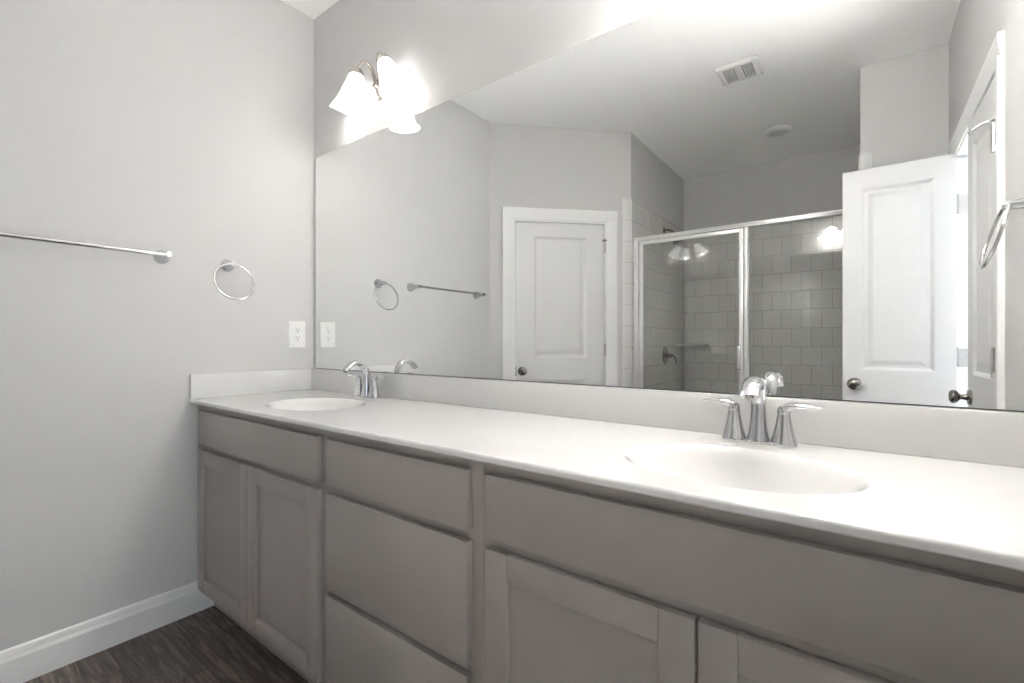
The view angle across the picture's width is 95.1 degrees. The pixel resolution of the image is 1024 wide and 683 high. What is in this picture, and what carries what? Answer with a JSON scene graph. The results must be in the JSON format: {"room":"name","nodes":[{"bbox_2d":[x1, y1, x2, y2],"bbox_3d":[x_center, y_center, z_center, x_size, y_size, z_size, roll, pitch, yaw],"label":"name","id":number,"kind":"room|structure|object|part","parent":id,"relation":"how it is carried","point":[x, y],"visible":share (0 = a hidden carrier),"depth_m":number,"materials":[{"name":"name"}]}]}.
{"room":"bathroom","nodes":[
{"label":"bathroom","id":0,"kind":"room"},
{"bbox_2d":[0,0,313,650],"bbox_3d":[-1.463,-0.254,1.834,0.110,2.740,1.398,0,0,37],"label":"wall","id":1,"kind":"structure","parent":0,"point":[184,129],"depth_m":1.76,"materials":[{"name":"beige paint"}]},
{"bbox_2d":[0,232,171,263],"bbox_3d":[-1.528,-0.335,1.581,0.089,0.055,0.657,0,0,37],"label":"towel bar","id":2,"kind":"object","parent":1,"relation":"attached to","point":[160,256],"visible":1,"depth_m":1.63,"materials":[{"name":"silver metal"}]},
{"bbox_3d":[-1.348,-0.335,1.822,0.089,0.055,0.055,0,0,37],"label":"post","id":3,"kind":"part","parent":2,"relation":"part of","materials":[{"name":"silver metal"}]},
{"bbox_2d":[0,581,213,682],"bbox_3d":[-1.543,1.054,1.625,0.014,0.124,0.957,0,0,37],"label":"baseboard","id":4,"kind":"structure","parent":1,"relation":"attached to","point":[29,660],"depth_m":1.68,"materials":[{"name":"white wood"}]},
{"bbox_2d":[213,259,254,299],"bbox_3d":[-1.200,-0.269,2.008,0.102,0.183,0.165,0,0,37],"label":"towel ring","id":5,"kind":"object","parent":1,"relation":"attached to","point":[226,265],"visible":1,"depth_m":2.01,"materials":[{"name":"silver metal"}]},
{"bbox_3d":[-1.215,-0.333,2.020,0.063,0.055,0.055,0,0,37],"label":"post","id":6,"kind":"part","parent":5,"relation":"part of","materials":[{"name":"silver metal"}]},
{"bbox_2d":[289,321,304,347],"bbox_3d":[-1.048,-0.037,2.288,0.009,0.130,0.084,0,0,37],"label":"wall outlet","id":7,"kind":"object","parent":1,"relation":"attached to","point":[296,328],"visible":1,"depth_m":2.28,"materials":[{"name":"white plastic"}]},
{"bbox_2d":[294,328,300,332],"bbox_3d":[-1.046,-0.057,2.286,0.003,0.027,0.034,0,0,37],"label":"receptacle","id":8,"kind":"object","parent":7,"relation":"attached to","point":[296,330],"depth_m":2.28,"materials":[{"name":"white plastic"}]},
{"bbox_2d":[294,336,300,340],"bbox_3d":[-1.046,-0.018,2.286,0.003,0.027,0.034,0,0,37],"label":"receptacle","id":9,"kind":"object","parent":7,"relation":"attached to","point":[296,338],"depth_m":2.28,"materials":[{"name":"white plastic"}]},
{"bbox_2d":[24,606,308,682],"bbox_3d":[-1.047,1.146,0.200,2.758,0.060,3.740,0,0,37],"label":"floor","id":10,"kind":"structure","parent":0,"point":[204,646],"depth_m":1.64,"materials":[{"name":"brown wood"}]},
{"bbox_2d":[198,405,327,682],"bbox_3d":[-0.777,0.684,1.857,0.957,0.865,0.526,0,0,37],"label":"vanity cabinet","id":11,"kind":"object","parent":10,"relation":"on","point":[263,489],"visible":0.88,"depth_m":1.57,"materials":[{"name":"beige paint"}]},
{"bbox_3d":[-1.093,0.719,1.783,0.326,0.457,0.006,0,0,37],"label":"door panel","id":12,"kind":"part","parent":11,"relation":"part of","materials":[{"name":"beige paint"}]},
{"bbox_3d":[-1.096,0.719,1.779,0.438,0.569,0.018,0,0,37],"label":"door","id":13,"kind":"part","parent":11,"relation":"part of","materials":[{"name":"beige paint"}]},
{"bbox_3d":[-0.740,0.719,1.518,0.326,0.457,0.006,0,0,37],"label":"door panel","id":14,"kind":"part","parent":11,"relation":"part of","materials":[{"name":"beige paint"}]},
{"bbox_3d":[-0.743,0.719,1.514,0.438,0.569,0.018,0,0,37],"label":"door","id":15,"kind":"part","parent":11,"relation":"part of","materials":[{"name":"beige paint"}]},
{"bbox_2d":[326,431,483,682],"bbox_3d":[-0.155,0.684,1.390,0.598,0.865,0.526,0,0,37],"label":"vanity cabinet","id":16,"kind":"object","parent":10,"relation":"on","point":[405,525],"visible":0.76,"depth_m":1.15,"materials":[{"name":"beige paint"}]},
{"bbox_3d":[-0.310,0.866,1.189,0.544,0.275,0.018,0,0,37],"label":"drawer","id":17,"kind":"part","parent":16,"relation":"part of","materials":[{"name":"beige paint"}]},
{"bbox_3d":[-0.310,0.573,1.189,0.544,0.276,0.018,0,0,37],"label":"drawer","id":18,"kind":"part","parent":16,"relation":"part of","materials":[{"name":"beige paint"}]},
{"bbox_3d":[-0.310,0.345,1.189,0.544,0.133,0.018,0,0,37],"label":"drawer","id":19,"kind":"part","parent":16,"relation":"part of","materials":[{"name":"beige paint"}]},
{"bbox_2d":[484,463,1023,682],"bbox_3d":[0.494,0.684,0.902,1.024,0.865,0.526,0,0,37],"label":"vanity cabinet","id":20,"kind":"object","parent":10,"relation":"on","point":[584,582],"visible":0.94,"depth_m":0.72,"materials":[{"name":"beige paint"}]},
{"bbox_3d":[0.122,0.719,0.870,0.314,0.457,0.006,0,0,37],"label":"door panel","id":21,"kind":"part","parent":20,"relation":"part of","materials":[{"name":"beige paint"}]},
{"bbox_3d":[0.119,0.719,0.866,0.426,0.569,0.018,0,0,37],"label":"door","id":22,"kind":"part","parent":20,"relation":"part of","materials":[{"name":"beige paint"}]},
{"bbox_2d":[189,389,1023,571],"bbox_3d":[-0.131,0.304,1.366,2.581,0.141,0.546,0,0,37],"label":"countertop","id":23,"kind":"structure","parent":20,"relation":"on","point":[971,511],"depth_m":0.92,"materials":[{"name":"stone"}]},
{"bbox_2d":[189,368,314,398],"bbox_3d":[-1.154,0.183,2.136,0.020,0.101,0.544,0,0,37],"label":"side splash","id":24,"kind":"object","parent":23,"relation":"on","point":[207,385],"visible":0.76,"depth_m":2.09,"materials":[{"name":"stone"}]},
{"bbox_2d":[265,398,365,410],"bbox_3d":[-0.742,0.304,1.778,0.426,0.141,0.323,0,0,37],"label":"sink basin","id":25,"kind":"object","parent":23,"relation":"in","point":[294,404],"depth_m":1.91,"materials":[{"name":"white ceramic"}]},
{"bbox_2d":[341,360,384,398],"bbox_3d":[-0.612,0.154,1.954,0.173,0.158,0.187,0,0,-10],"label":"faucet","id":26,"kind":"object","parent":23,"relation":"on","point":[365,388],"visible":1,"depth_m":1.94,"materials":[{"name":"silver metal"}]},
{"bbox_3d":[-0.675,0.148,2.005,0.087,0.028,0.027,0,0,31],"label":"lever","id":27,"kind":"part","parent":26,"relation":"part of","materials":[{"name":"silver metal"}]},
{"bbox_3d":[-0.635,0.150,1.924,0.047,0.149,0.135,0,0,37],"label":"spout","id":28,"kind":"part","parent":26,"relation":"part of","materials":[{"name":"silver metal"}]},
{"bbox_3d":[-0.649,0.193,1.990,0.053,0.064,0.053,0,0,37],"label":"handle","id":29,"kind":"part","parent":26,"relation":"part of","materials":[{"name":"silver metal"}]},
{"bbox_3d":[-0.608,0.228,1.959,0.155,0.010,0.048,0,0,37],"label":"plate","id":30,"kind":"part","parent":26,"relation":"part of","materials":[{"name":"silver metal"}]},
{"bbox_3d":[-0.568,0.193,1.929,0.053,0.064,0.053,0,0,37],"label":"handle","id":31,"kind":"part","parent":26,"relation":"part of","materials":[{"name":"silver metal"}]},
{"bbox_3d":[-0.546,0.148,1.908,0.087,0.028,0.027,0,0,43],"label":"lever","id":32,"kind":"part","parent":26,"relation":"part of","materials":[{"name":"silver metal"}]},
{"bbox_2d":[622,443,872,494],"bbox_3d":[0.422,0.304,0.897,0.426,0.141,0.323,0,0,37],"label":"sink basin","id":33,"kind":"object","parent":23,"relation":"in","point":[756,471],"depth_m":0.98,"materials":[{"name":"white ceramic"}]},
{"bbox_2d":[701,376,822,448],"bbox_3d":[0.562,0.154,1.072,0.173,0.158,0.187,0,0,-10],"label":"faucet","id":34,"kind":"object","parent":23,"relation":"on","point":[753,388],"visible":1,"depth_m":1.06,"materials":[{"name":"silver metal"}]},
{"bbox_3d":[0.499,0.148,1.123,0.087,0.028,0.027,0,0,31],"label":"lever","id":35,"kind":"part","parent":34,"relation":"part of","materials":[{"name":"silver metal"}]},
{"bbox_3d":[0.525,0.193,1.107,0.053,0.064,0.053,0,0,37],"label":"handle","id":36,"kind":"part","parent":34,"relation":"part of","materials":[{"name":"silver metal"}]},
{"bbox_3d":[0.540,0.150,1.042,0.047,0.149,0.135,0,0,37],"label":"spout","id":37,"kind":"part","parent":34,"relation":"part of","materials":[{"name":"silver metal"}]},
{"bbox_3d":[0.566,0.228,1.077,0.155,0.010,0.048,0,0,37],"label":"plate","id":38,"kind":"part","parent":34,"relation":"part of","materials":[{"name":"silver metal"}]},
{"bbox_3d":[0.607,0.193,1.046,0.053,0.064,0.053,0,0,37],"label":"handle","id":39,"kind":"part","parent":34,"relation":"part of","materials":[{"name":"silver metal"}]},
{"bbox_3d":[0.629,0.148,1.026,0.087,0.028,0.027,0,0,43],"label":"lever","id":40,"kind":"part","parent":34,"relation":"part of","materials":[{"name":"silver metal"}]},
{"bbox_3d":[0.475,0.719,0.604,0.336,0.457,0.006,0,0,37],"label":"door panel","id":41,"kind":"part","parent":20,"relation":"part of","materials":[{"name":"beige paint"}]},
{"bbox_3d":[0.472,0.719,0.601,0.448,0.569,0.018,0,0,37],"label":"door","id":42,"kind":"part","parent":20,"relation":"part of","materials":[{"name":"beige paint"}]},
{"bbox_2d":[281,0,338,19],"bbox_3d":[-0.263,-1.654,-0.389,4.720,0.060,3.740,0,0,37],"label":"ceiling","id":43,"kind":"structure","parent":0,"point":[312,9],"depth_m":2.26,"materials":[{"name":"white paint"}]},
{"bbox_2d":[314,0,1013,411],"bbox_3d":[0.829,-0.254,1.056,4.710,2.740,0.110,0,0,37],"label":"wall","id":44,"kind":"structure","parent":0,"point":[448,50],"depth_m":1.85,"materials":[{"name":"beige paint"}]},
{"bbox_2d":[330,51,412,119],"bbox_3d":[-0.627,-1.091,1.953,0.466,0.243,0.214,0,0,37],"label":"vanity light","id":45,"kind":"object","parent":44,"relation":"attached to","point":[391,84],"visible":1,"depth_m":1.92,"materials":[{"name":"white glass"}]},
{"bbox_3d":[-0.725,-1.077,2.074,0.162,0.186,0.138,0,0,37],"label":"lamp shade","id":46,"kind":"part","parent":45,"relation":"part of","materials":[{"name":"white glass"}]},
{"bbox_3d":[-0.650,-1.041,1.923,0.138,0.142,0.137,0,0,37],"label":"lamp shade","id":47,"kind":"part","parent":45,"relation":"part of","materials":[{"name":"white glass"}]},
{"bbox_3d":[-0.610,-1.142,1.976,0.010,0.085,0.110,0,0,37],"label":"arm","id":48,"kind":"part","parent":45,"relation":"part of","materials":[{"name":"silver metal"}]},
{"bbox_3d":[-0.628,-1.157,2.023,0.089,0.111,0.021,0,0,7],"label":"arm","id":49,"kind":"part","parent":45,"relation":"part of","materials":[{"name":"silver metal"}]},
{"bbox_3d":[-0.559,-1.157,1.971,0.021,0.111,0.089,0,0,-23],"label":"arm","id":50,"kind":"part","parent":45,"relation":"part of","materials":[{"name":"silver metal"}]},
{"bbox_3d":[-0.502,-1.103,1.908,0.069,0.089,0.052,0,0,37],"label":"bulb","id":51,"kind":"part","parent":45,"relation":"part of","materials":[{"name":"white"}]},
{"bbox_3d":[-0.483,-1.077,1.892,0.162,0.186,0.138,0,0,37],"label":"lamp shade","id":52,"kind":"part","parent":45,"relation":"part of","materials":[{"name":"white glass"}]},
{"bbox_2d":[311,369,1023,467],"bbox_3d":[0.034,0.183,1.568,2.561,0.101,0.026,0,0,37],"label":"backsplash","id":53,"kind":"structure","parent":44,"relation":"attached to","point":[993,437],"depth_m":1.17,"materials":[{"name":"stone"}]},
{"bbox_2d":[316,0,1023,411],"bbox_3d":[0.037,-0.395,1.577,2.543,1.053,0.006,0,0,37],"label":"mirror","id":54,"kind":"object","parent":44,"relation":"attached to","point":[811,199],"visible":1,"depth_m":1.21,"materials":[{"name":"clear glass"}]}
]}

